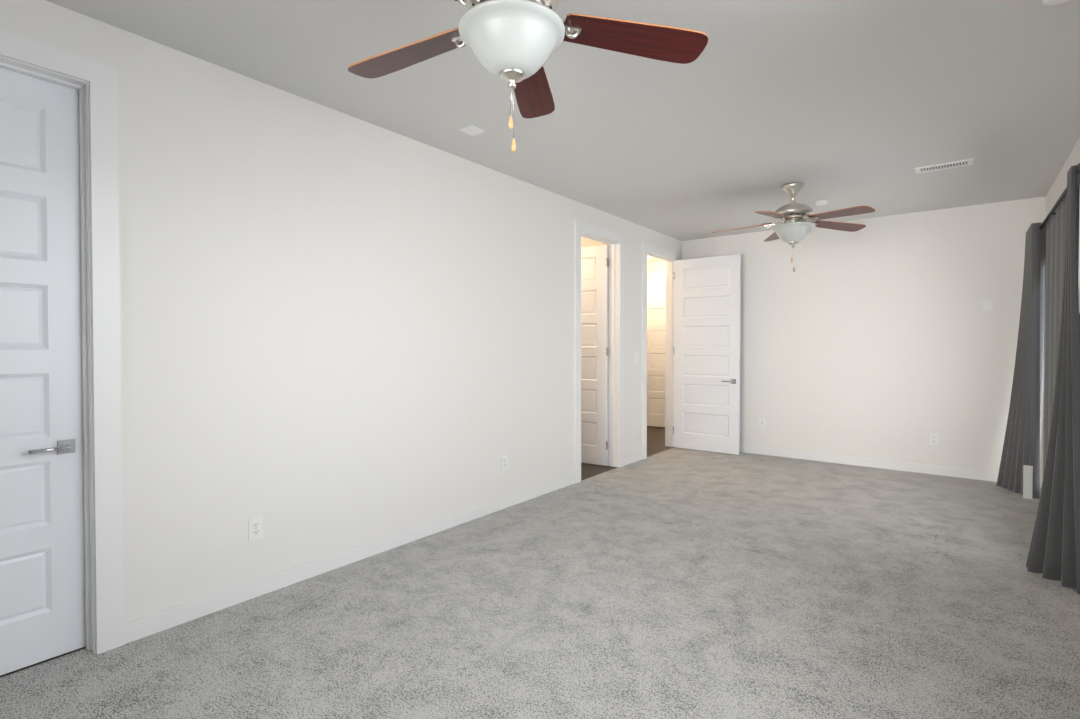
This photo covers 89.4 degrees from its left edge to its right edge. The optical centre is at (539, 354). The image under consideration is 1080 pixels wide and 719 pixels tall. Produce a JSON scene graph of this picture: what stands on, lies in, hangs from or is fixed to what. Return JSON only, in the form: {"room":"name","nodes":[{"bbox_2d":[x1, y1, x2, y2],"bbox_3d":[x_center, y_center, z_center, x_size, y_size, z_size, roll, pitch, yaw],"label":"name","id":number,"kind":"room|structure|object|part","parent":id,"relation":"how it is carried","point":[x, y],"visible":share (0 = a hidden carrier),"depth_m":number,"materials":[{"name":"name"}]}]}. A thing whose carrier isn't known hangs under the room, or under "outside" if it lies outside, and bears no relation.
{"room":"empty bedroom","nodes":[
{"label":"empty bedroom","id":0,"kind":"room"},
{"bbox_2d":[0,426,673,677],"bbox_3d":[-0.692,1.303,5.486,1.840,0.099,9.190,1,1,38],"label":"floor","id":1,"kind":"structure","parent":0,"point":[655,440],"depth_m":6.71,"materials":[{"name":"brown wood"}]},
{"bbox_2d":[0,0,681,622],"bbox_3d":[-0.047,-0.109,4.894,0.120,2.740,9.070,1,1,38],"label":"wall","id":2,"kind":"structure","parent":0,"point":[340,332],"depth_m":3.12,"materials":[{"name":"white paint"}]},
{"bbox_2d":[0,68,85,675],"bbox_3d":[-2.261,0.074,2.087,0.144,2.440,0.807,1,1,38],"label":"door leaf","id":3,"kind":"structure","parent":2,"relation":"in","point":[42,583],"depth_m":2.28,"materials":[{"name":"white paint"}]},
{"bbox_2d":[0,29,123,653],"bbox_3d":[-2.224,0.025,2.064,0.156,2.555,1.003,1,1,38],"label":"door frame","id":4,"kind":"structure","parent":2,"relation":"attached to","point":[94,82],"depth_m":2.37,"materials":[{"name":"white paint"}]},
{"bbox_2d":[248,515,262,540],"bbox_3d":[-1.510,0.926,2.899,0.010,0.118,0.074,1,1,38],"label":"electrical outlet","id":5,"kind":"object","parent":2,"relation":"attached to","point":[255,528],"visible":1,"depth_m":2.89,"materials":[{"name":"white plastic"}]},
{"bbox_2d":[123,474,574,643],"bbox_3d":[-0.764,1.231,3.873,0.013,0.090,3.615,1,1,38],"label":"baseboard","id":6,"kind":"structure","parent":2,"relation":"attached to","point":[147,625],"depth_m":3.13,"materials":[{"name":"white paint"}]},
{"bbox_2d":[501,455,507,470],"bbox_3d":[-0.291,0.895,4.484,0.010,0.118,0.074,1,1,38],"label":"electrical outlet","id":7,"kind":"object","parent":2,"relation":"attached to","point":[504,462],"visible":1,"depth_m":4.48,"materials":[{"name":"white plastic"}]},
{"bbox_2d":[581,245,607,465],"bbox_3d":[0.432,0.014,6.239,0.767,2.440,0.144,1,1,34],"label":"door leaf","id":8,"kind":"structure","parent":2,"relation":"in","point":[594,354],"depth_m":6.11,"materials":[{"name":"white paint"}]},
{"bbox_2d":[574,219,624,482],"bbox_3d":[0.579,-0.028,5.709,0.156,2.555,0.963,1,1,38],"label":"door frame","id":9,"kind":"structure","parent":2,"relation":"attached to","point":[615,241],"depth_m":5.98,"materials":[{"name":"white paint"}]},
{"bbox_2d":[624,452,642,465],"bbox_3d":[1.064,1.197,6.250,0.013,0.090,0.457,1,1,38],"label":"baseboard","id":10,"kind":"structure","parent":2,"relation":"attached to","point":[630,459],"depth_m":6.25,"materials":[{"name":"white paint"}]},
{"bbox_2d":[634,352,637,362],"bbox_3d":[1.112,0.041,6.295,0.010,0.118,0.074,1,1,38],"label":"light switch","id":11,"kind":"object","parent":2,"relation":"attached to","point":[635,357],"visible":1,"depth_m":6.29,"materials":[{"name":"white plastic"}]},
{"bbox_2d":[642,242,679,458],"bbox_3d":[1.469,-0.045,6.866,0.156,2.555,1.043,1,1,38],"label":"door frame","id":12,"kind":"structure","parent":2,"relation":"attached to","point":[669,257],"depth_m":7.17,"materials":[{"name":"white paint"}]},
{"bbox_2d":[673,254,740,454],"bbox_3d":[2.093,0.004,6.891,0.847,2.440,0.144,1,1,38],"label":"door leaf","id":13,"kind":"structure","parent":2,"relation":"in","point":[706,347],"depth_m":6.86,"materials":[{"name":"white paint"}]},
{"bbox_2d":[0,447,1079,718],"bbox_3d":[1.044,1.335,3.262,3.795,0.100,7.780,1,1,38],"label":"floor carpet","id":14,"kind":"object","parent":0,"point":[680,583],"visible":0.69,"depth_m":2.64,"materials":[{"name":"grey carpet"}]},
{"bbox_2d":[46,0,1079,261],"bbox_3d":[0.778,-1.520,4.314,5.550,0.100,9.190,1,1,38],"label":"ceiling","id":15,"kind":"structure","parent":0,"point":[760,104],"depth_m":3.06,"materials":[{"name":"white paint"}]},
{"bbox_2d":[459,125,484,135],"bbox_3d":[-0.442,-1.457,3.556,0.120,0.005,0.120,1,1,38],"label":"ceiling vent","id":16,"kind":"object","parent":15,"relation":"in","point":[471,130],"visible":1,"depth_m":3.55,"materials":[{"name":"white plastic"}]},
{"bbox_2d":[347,0,707,151],"bbox_3d":[-0.128,-1.052,1.802,1.314,0.762,1.295,1,1,38],"label":"ceiling fan","id":17,"kind":"object","parent":15,"relation":"hanging from","point":[514,44],"visible":1,"depth_m":1.84,"materials":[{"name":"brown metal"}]},
{"bbox_3d":[-0.467,-1.083,1.999,0.535,0.046,0.156,-3,9,26],"label":"blade","id":18,"kind":"part","parent":17,"relation":"part of","materials":[{"name":"brown wood"}]},
{"bbox_3d":[-0.382,-1.076,1.518,0.156,0.046,0.535,14,14,42],"label":"blade","id":19,"kind":"part","parent":17,"relation":"part of","materials":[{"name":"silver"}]},
{"bbox_3d":[-0.093,-1.006,1.819,0.354,0.155,0.354,1,1,38],"label":"lamp shade","id":20,"kind":"part","parent":17,"relation":"part of","materials":[{"name":"white glass"}]},
{"bbox_3d":[-0.093,-0.779,1.822,0.037,0.214,0.025,1,1,38],"label":"cord","id":21,"kind":"part","parent":17,"relation":"part of","materials":[{"name":"silver metal"}]},
{"bbox_3d":[-0.036,-1.086,2.229,0.156,0.046,0.535,-10,-4,7],"label":"blade","id":22,"kind":"part","parent":17,"relation":"part of","materials":[{"name":"brown wood"}]},
{"bbox_3d":[0.317,-1.081,1.890,0.535,0.046,0.156,3,-10,-10],"label":"blade","id":23,"kind":"part","parent":17,"relation":"part of","materials":[{"name":"brown wood"}]},
{"bbox_2d":[712,182,874,271],"bbox_3d":[2.176,-1.096,4.748,1.314,0.762,1.295,1,1,38],"label":"ceiling fan","id":24,"kind":"object","parent":15,"relation":"hanging from","point":[794,227],"visible":1,"depth_m":4.67,"materials":[{"name":"silver metal"}]},
{"bbox_3d":[1.837,-1.126,4.945,0.535,0.046,0.156,-3,9,26],"label":"blade","id":25,"kind":"part","parent":24,"relation":"part of","materials":[{"name":"brown wood"}]},
{"bbox_3d":[2.268,-1.129,5.176,0.156,0.046,0.535,-10,-4,7],"label":"blade","id":26,"kind":"part","parent":24,"relation":"part of","materials":[{"name":"brown wood"}]},
{"bbox_3d":[1.922,-1.119,4.464,0.156,0.046,0.535,14,14,42],"label":"blade","id":27,"kind":"part","parent":24,"relation":"part of","materials":[{"name":"brown wood"}]},
{"bbox_3d":[2.211,-1.049,4.765,0.354,0.155,0.354,1,1,38],"label":"lamp shade","id":28,"kind":"part","parent":24,"relation":"part of","materials":[{"name":"white glass"}]},
{"bbox_3d":[2.620,-1.124,4.836,0.535,0.046,0.156,3,-10,-10],"label":"blade","id":29,"kind":"part","parent":24,"relation":"part of","materials":[{"name":"brown wood"}]},
{"bbox_3d":[2.407,-1.118,4.396,0.156,0.046,0.535,11,-1,-29],"label":"blade","id":30,"kind":"part","parent":24,"relation":"part of","materials":[{"name":"brown wood"}]},
{"bbox_2d":[814,200,827,205],"bbox_3d":[2.731,-1.467,5.304,0.120,0.035,0.120,1,1,38],"label":"smoke detector","id":31,"kind":"object","parent":15,"relation":"attached to","point":[820,202],"visible":1,"depth_m":5.27,"materials":[{"name":"white plastic"}]},
{"bbox_2d":[915,159,972,173],"bbox_3d":[3.153,-1.466,4.261,0.360,0.007,0.155,1,1,38],"label":"ceiling vent","id":32,"kind":"object","parent":15,"relation":"in","point":[949,165],"visible":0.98,"depth_m":4.25,"materials":[{"name":"white plastic"}]},
{"bbox_2d":[1042,0,1068,4],"bbox_3d":[2.065,-1.421,2.158,0.120,0.035,0.120,1,1,38],"label":"smoke detector","id":33,"kind":"object","parent":15,"relation":"attached to","point":[1051,2],"visible":1,"depth_m":2.18,"materials":[{"name":"white plastic"}]},
{"bbox_2d":[581,237,607,247],"bbox_3d":[0.329,-0.137,6.793,1.600,2.740,0.120,1,1,38],"label":"wall","id":34,"kind":"structure","parent":0,"point":[585,242],"depth_m":6.50,"materials":[{"name":"white paint"}]},
{"bbox_2d":[647,261,665,272],"bbox_3d":[2.073,-0.170,9.060,1.600,2.740,0.120,1,1,38],"label":"wall","id":35,"kind":"structure","parent":0,"point":[658,266],"depth_m":9.07,"materials":[{"name":"white paint"}]},
{"bbox_2d":[647,271,665,278],"bbox_3d":[2.071,-0.075,8.940,0.995,2.555,0.075,1,1,38],"label":"door frame","id":36,"kind":"structure","parent":35,"relation":"attached to","point":[661,274],"depth_m":8.99,"materials":[{"name":"white paint"}]},
{"bbox_2d":[647,277,665,426],"bbox_3d":[2.031,-0.025,8.902,0.810,2.440,0.144,1,1,38],"label":"door leaf","id":37,"kind":"structure","parent":35,"relation":"in","point":[656,303],"depth_m":8.98,"materials":[{"name":"white paint"}]},
{"bbox_2d":[682,196,1045,476],"bbox_3d":[3.413,-0.129,6.251,3.710,2.740,0.120,1,1,38],"label":"wall","id":38,"kind":"structure","parent":0,"point":[887,338],"depth_m":5.90,"materials":[{"name":"white paint"}]},
{"bbox_2d":[759,419,764,428],"bbox_3d":[2.731,0.855,6.707,0.074,0.118,0.010,1,1,38],"label":"electrical outlet","id":39,"kind":"object","parent":38,"relation":"attached to","point":[761,423],"visible":1,"depth_m":6.70,"materials":[{"name":"white plastic"}]},
{"bbox_2d":[740,445,997,481],"bbox_3d":[3.308,1.197,6.249,3.570,0.090,0.040,1,1,38],"label":"baseboard","id":40,"kind":"structure","parent":38,"relation":"attached to","point":[892,465],"depth_m":5.97,"materials":[{"name":"white paint"}]},
{"bbox_2d":[930,434,938,445],"bbox_3d":[4.090,0.890,5.662,0.074,0.118,0.010,1,1,38],"label":"electrical outlet","id":41,"kind":"object","parent":38,"relation":"attached to","point":[934,439],"visible":1,"depth_m":5.66,"materials":[{"name":"white plastic"}]},
{"bbox_2d":[983,299,992,310],"bbox_3d":[4.423,-0.486,5.386,0.074,0.118,0.010,1,1,38],"label":"light switch","id":42,"kind":"object","parent":38,"relation":"attached to","point":[987,304],"visible":1,"depth_m":5.38,"materials":[{"name":"white plastic"}]},
{"bbox_2d":[1042,138,1079,477],"bbox_3d":[2.464,-0.067,2.073,0.120,2.740,7.660,1,1,38],"label":"wall","id":43,"kind":"structure","parent":0,"point":[1057,189],"depth_m":4.37,"materials":[{"name":"white paint"}]},
{"bbox_2d":[996,163,1079,593],"bbox_3d":[3.697,0.074,4.057,0.343,2.377,2.851,1,1,38],"label":"curtain","id":44,"kind":"object","parent":43,"relation":"attached to","point":[1047,358],"visible":1,"depth_m":3.79,"materials":[{"name":"grey fabric"}]}
]}

